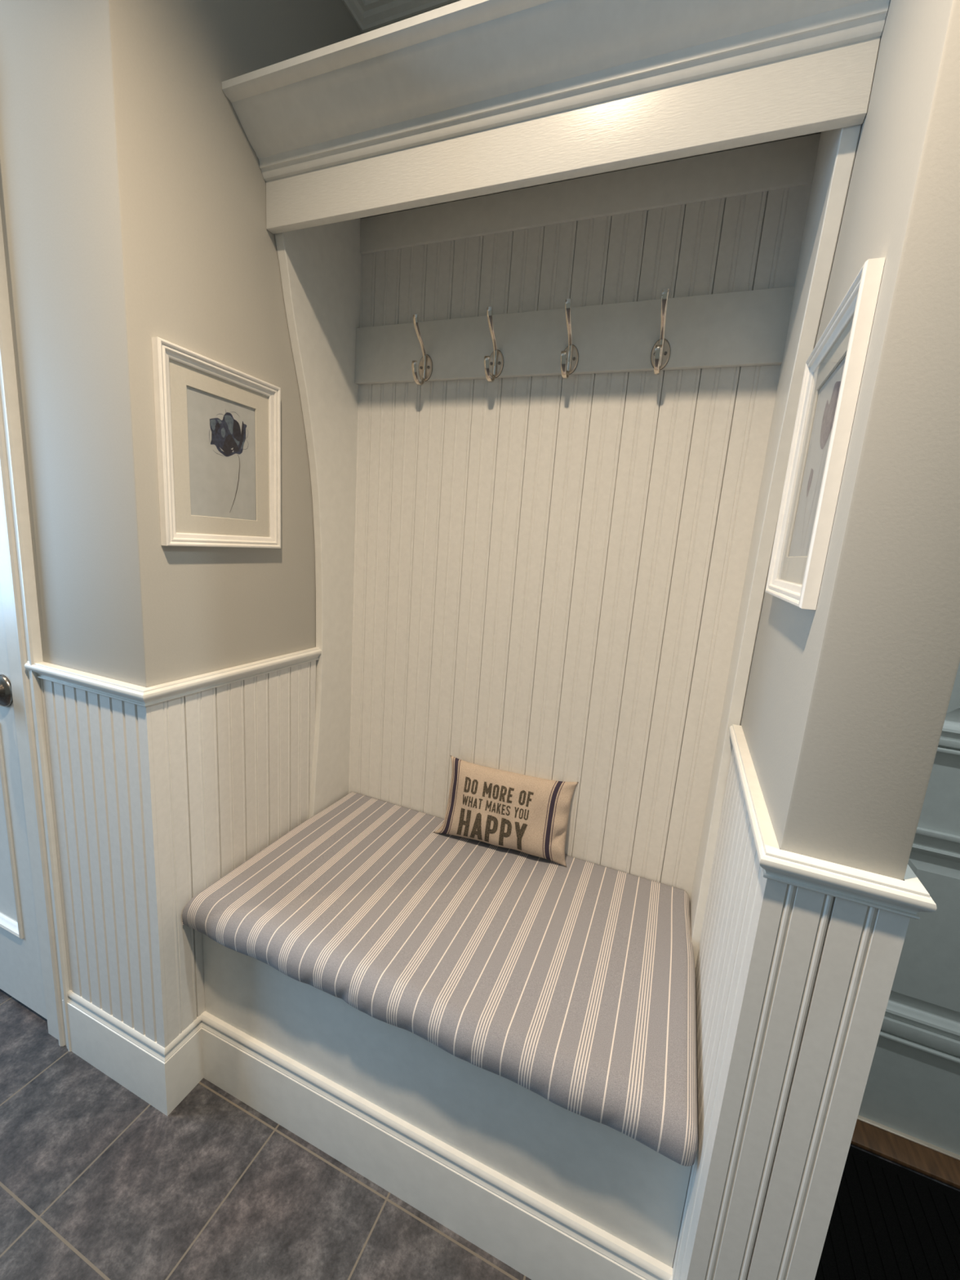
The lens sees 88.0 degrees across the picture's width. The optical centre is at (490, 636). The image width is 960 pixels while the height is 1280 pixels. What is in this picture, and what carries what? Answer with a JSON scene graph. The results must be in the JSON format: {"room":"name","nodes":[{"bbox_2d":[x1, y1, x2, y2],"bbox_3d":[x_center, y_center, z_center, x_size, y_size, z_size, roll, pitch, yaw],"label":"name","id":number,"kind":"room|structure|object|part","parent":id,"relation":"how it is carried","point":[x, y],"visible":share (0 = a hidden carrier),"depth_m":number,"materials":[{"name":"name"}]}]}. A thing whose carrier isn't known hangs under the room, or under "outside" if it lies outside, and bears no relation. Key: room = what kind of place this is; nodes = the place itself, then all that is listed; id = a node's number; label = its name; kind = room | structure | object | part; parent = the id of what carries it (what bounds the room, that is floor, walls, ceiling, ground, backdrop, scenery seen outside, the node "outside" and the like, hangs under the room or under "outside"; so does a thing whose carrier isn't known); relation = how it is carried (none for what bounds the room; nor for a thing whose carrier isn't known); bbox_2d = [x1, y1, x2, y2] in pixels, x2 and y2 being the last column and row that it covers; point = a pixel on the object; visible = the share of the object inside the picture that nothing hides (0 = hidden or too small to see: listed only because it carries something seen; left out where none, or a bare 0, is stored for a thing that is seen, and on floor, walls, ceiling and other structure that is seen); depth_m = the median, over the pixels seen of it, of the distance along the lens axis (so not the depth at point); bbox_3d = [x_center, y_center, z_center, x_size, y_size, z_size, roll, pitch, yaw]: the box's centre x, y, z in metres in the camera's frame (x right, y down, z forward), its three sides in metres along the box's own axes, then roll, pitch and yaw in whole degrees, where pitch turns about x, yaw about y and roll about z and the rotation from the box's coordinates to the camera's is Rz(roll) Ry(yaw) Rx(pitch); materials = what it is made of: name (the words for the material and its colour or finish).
{"room":"mudroom","nodes":[
{"label":"mudroom","id":0,"kind":"room"},
{"bbox_2d":[0,0,362,687],"bbox_3d":[-0.672,-0.287,1.166,0.403,2.480,0.579,8,11,20],"label":"wall","id":1,"kind":"structure","parent":0,"point":[133,188],"depth_m":0.85,"materials":[{"name":"beige paint"}]},
{"bbox_2d":[0,208,71,1051],"bbox_3d":[-0.938,-0.004,0.991,0.095,1.950,0.019,8,11,20],"label":"trim","id":2,"kind":"structure","parent":1,"relation":"attached to","point":[17,575],"depth_m":1.00,"materials":[{"name":"white paint"}]},
{"bbox_2d":[40,678,168,1048],"bbox_3d":[-0.784,0.491,1.014,0.308,0.795,0.008,8,11,20],"label":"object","id":3,"kind":"structure","parent":1,"relation":"attached to","point":[100,747],"depth_m":1.00,"materials":[{"name":"white paint"}]},
{"bbox_2d":[24,647,321,706],"bbox_3d":[-0.678,0.054,1.139,0.344,0.031,0.466,8,11,20],"label":"trim","id":4,"kind":"structure","parent":1,"relation":"attached to","point":[115,689],"depth_m":0.95,"materials":[{"name":"white paint"}]},
{"bbox_2d":[151,337,280,548],"bbox_3d":[-0.512,-0.344,0.965,0.016,0.336,0.265,8,11,20],"label":"framed print","id":5,"kind":"object","parent":1,"relation":"attached to","point":[218,424],"visible":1,"depth_m":0.94,"materials":[{"name":"white paint"}]},
{"bbox_2d":[150,660,315,1044],"bbox_3d":[-0.564,0.480,1.163,0.008,0.795,0.430,8,11,20],"label":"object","id":6,"kind":"structure","parent":1,"relation":"attached to","point":[233,762],"depth_m":1.06,"materials":[{"name":"white paint"}]},
{"bbox_2d":[62,990,672,1279],"bbox_3d":[-0.350,0.962,0.957,1.318,0.160,0.099,8,11,20],"label":"baseboard","id":7,"kind":"structure","parent":1,"relation":"attached to","point":[539,1238],"depth_m":0.95,"materials":[{"name":"white paint"}]},
{"bbox_2d":[362,0,460,33],"bbox_3d":[0.148,-0.230,1.197,1.111,2.480,0.078,8,11,20],"label":"wall","id":8,"kind":"structure","parent":0,"point":[457,0],"depth_m":1.10,"materials":[{"name":"beige paint"}]},
{"bbox_2d":[342,0,457,32],"bbox_3d":[-0.589,-1.433,0.901,2.820,0.124,0.713,8,11,20],"label":"trim","id":9,"kind":"structure","parent":8,"relation":"attached to","point":[368,15],"depth_m":1.10,"materials":[{"name":"white paint"}]},
{"bbox_2d":[850,1120,959,1189],"bbox_3d":[1.082,1.138,1.008,1.050,0.011,0.072,8,11,20],"label":"trim","id":10,"kind":"structure","parent":8,"relation":"attached to","point":[945,1169],"depth_m":1.06,"materials":[{"name":"brown wood"}]},
{"bbox_2d":[857,1115,959,1160],"bbox_3d":[1.099,1.127,1.033,0.870,0.003,0.025,8,11,20],"label":"trim","id":11,"kind":"structure","parent":8,"relation":"attached to","point":[861,1118],"depth_m":1.09,"materials":[{"name":"white paint"}]},
{"bbox_2d":[0,988,959,1279],"bbox_3d":[-0.778,1.114,0.570,4.600,0.060,3.800,8,11,20],"label":"floor","id":12,"kind":"structure","parent":0,"point":[97,1182],"depth_m":0.92,"materials":[{"name":"tile"}]},
{"bbox_2d":[202,933,691,1267],"bbox_3d":[-0.088,0.817,1.139,0.983,0.410,0.479,8,11,20],"label":"bench","id":13,"kind":"object","parent":12,"relation":"on","point":[590,1169],"visible":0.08,"depth_m":0.87,"materials":[{"name":"white paint"}]},
{"bbox_2d":[182,791,697,1166],"bbox_3d":[-0.081,0.588,1.075,0.979,0.064,0.522,8,11,20],"label":"seat cushion","id":14,"kind":"object","parent":13,"relation":"on","point":[573,985],"visible":0.97,"depth_m":0.94,"materials":[{"name":"fabric"}]},
{"bbox_2d":[433,755,578,866],"bbox_3d":[0.030,0.432,1.250,0.353,0.197,0.096,7,11,15],"label":"throw pillow","id":15,"kind":"object","parent":14,"relation":"on","point":[523,813],"visible":1,"depth_m":1.22,"materials":[{"name":"fabric"}]},
{"bbox_2d":[222,0,889,968],"bbox_3d":[0.007,-0.152,1.012,0.999,1.574,0.384,8,11,20],"label":"hall tree","id":16,"kind":"object","parent":13,"relation":"on","point":[533,571],"visible":0.83,"depth_m":1.05,"materials":[{"name":"white paint"}]},
{"bbox_3d":[-0.425,-0.222,1.236,0.021,1.565,0.269,8,11,20],"label":"panel","id":17,"kind":"part","parent":16,"relation":"part of","materials":[{"name":"white paint"}]},
{"bbox_2d":[411,314,432,385],"bbox_3d":[-0.164,-0.656,1.151,0.038,0.138,0.059,8,11,20],"label":"coat hook","id":18,"kind":"object","parent":16,"relation":"attached to","point":[425,366],"visible":1,"depth_m":1.17,"materials":[{"name":"grey metal"}]},
{"bbox_2d":[484,306,503,382],"bbox_3d":[0.003,-0.632,1.088,0.038,0.138,0.059,8,11,20],"label":"coat hook","id":19,"kind":"object","parent":16,"relation":"attached to","point":[494,363],"visible":1,"depth_m":1.11,"materials":[{"name":"silver metal"}]},
{"bbox_3d":[0.010,-0.857,0.742,0.999,0.092,0.097,8,11,20],"label":"crown moulding","id":20,"kind":"part","parent":16,"relation":"part of","materials":[{"name":"white paint"}]},
{"bbox_2d":[560,298,578,378],"bbox_3d":[0.160,-0.609,1.029,0.038,0.138,0.059,8,11,20],"label":"coat hook","id":21,"kind":"object","parent":16,"relation":"attached to","point":[570,356],"visible":1,"depth_m":1.04,"materials":[{"name":"silver metal"}]},
{"bbox_3d":[0.072,-0.142,1.189,0.956,1.490,0.008,8,11,20],"label":"panel","id":22,"kind":"part","parent":16,"relation":"part of","materials":[{"name":"white paint"}]},
{"bbox_3d":[0.130,-0.904,1.042,0.956,0.073,0.015,8,11,20],"label":"rail","id":23,"kind":"part","parent":16,"relation":"part of","materials":[{"name":"white paint"}]},
{"bbox_2d":[650,288,671,374],"bbox_3d":[0.331,-0.583,0.965,0.038,0.138,0.059,8,11,20],"label":"coat hook","id":24,"kind":"object","parent":16,"relation":"attached to","point":[661,350],"visible":1,"depth_m":0.97,"materials":[{"name":"silver metal"}]},
{"bbox_3d":[0.480,-0.088,0.895,0.022,1.565,0.269,8,11,20],"label":"panel","id":25,"kind":"part","parent":16,"relation":"part of","materials":[{"name":"white paint"}]},
{"bbox_2d":[814,1145,959,1279],"bbox_3d":[0.945,1.214,0.543,1.060,0.012,0.885,8,11,20],"label":"door mat","id":26,"kind":"object","parent":12,"relation":"on","point":[889,1220],"visible":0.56,"depth_m":0.94,"materials":[{"name":"rubber"}]},
{"bbox_2d":[740,0,959,880],"bbox_3d":[0.492,-0.114,0.722,0.111,2.480,0.575,8,11,20],"label":"wall","id":27,"kind":"structure","parent":0,"point":[846,700],"depth_m":0.47,"materials":[{"name":"beige paint"}]},
{"bbox_2d":[672,746,765,1279],"bbox_3d":[0.354,0.616,0.815,0.008,0.795,0.434,8,11,20],"label":"trim","id":28,"kind":"structure","parent":27,"relation":"attached to","point":[736,882],"depth_m":0.71,"materials":[{"name":"white paint"}]},
{"bbox_2d":[684,878,910,1279],"bbox_3d":[0.329,0.656,0.591,0.127,0.795,0.008,8,11,20],"label":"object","id":29,"kind":"structure","parent":27,"relation":"attached to","point":[821,970],"depth_m":0.56,"materials":[{"name":"white paint"}]},
{"bbox_2d":[764,257,885,609],"bbox_3d":[0.401,-0.213,0.624,0.016,0.336,0.265,8,11,20],"label":"framed print","id":30,"kind":"object","parent":27,"relation":"attached to","point":[833,371],"visible":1,"depth_m":0.59,"materials":[{"name":"white paint"}]},
{"bbox_2d":[728,724,937,919],"bbox_3d":[0.468,0.209,0.787,0.151,0.031,0.624,8,11,20],"label":"trim","id":31,"kind":"structure","parent":27,"relation":"attached to","point":[908,897],"depth_m":0.51,"materials":[{"name":"white paint"}]},
{"bbox_3d":[-1.227,-1.243,0.976,0.757,0.620,0.100,8,11,20],"label":"wall","id":32,"kind":"structure","parent":0,"visible":0},
{"bbox_2d":[0,584,47,1019],"bbox_3d":[-1.343,-0.021,1.142,0.752,1.843,0.106,8,11,20],"label":"door","id":33,"kind":"structure","parent":32,"relation":"in","point":[20,966],"depth_m":1.16,"materials":[{"name":"white paint"}]},
{"bbox_3d":[-1.054,0.120,1.030,0.072,0.072,0.071,8,11,20],"label":"knob","id":34,"kind":"part","parent":33,"relation":"part of","materials":[{"name":"grey metal"}]},
{"bbox_3d":[1.279,-1.022,0.668,0.880,0.560,0.090,8,11,20],"label":"entry","id":35,"kind":"object","parent":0,"visible":0},
{"bbox_2d":[857,662,959,1155],"bbox_3d":[1.174,0.194,0.867,0.870,1.903,0.054,8,11,20],"label":"door","id":36,"kind":"structure","parent":35,"relation":"attached to","point":[913,1086],"depth_m":1.04,"materials":[{"name":"paint"}]},
{"bbox_3d":[1.113,0.902,0.983,0.870,0.006,0.012,8,11,20],"label":"moulding","id":37,"kind":"part","parent":36,"relation":"part of","materials":[{"name":"paint"}]},
{"bbox_3d":[1.116,0.877,0.980,0.870,0.028,0.008,8,11,20],"label":"moulding","id":38,"kind":"part","parent":36,"relation":"part of","materials":[{"name":"paint"}]},
{"bbox_3d":[1.149,0.433,0.895,0.870,0.011,0.012,8,11,20],"label":"moulding","id":39,"kind":"part","parent":36,"relation":"part of","materials":[{"name":"paint"}]},
{"bbox_3d":[1.162,0.262,0.862,0.870,0.007,0.014,8,11,20],"label":"moulding","id":40,"kind":"part","parent":36,"relation":"part of","materials":[{"name":"paint"}]},
{"bbox_3d":[1.164,0.247,0.861,0.870,0.013,0.010,8,11,20],"label":"moulding","id":41,"kind":"part","parent":36,"relation":"part of","materials":[{"name":"paint"}]}
]}

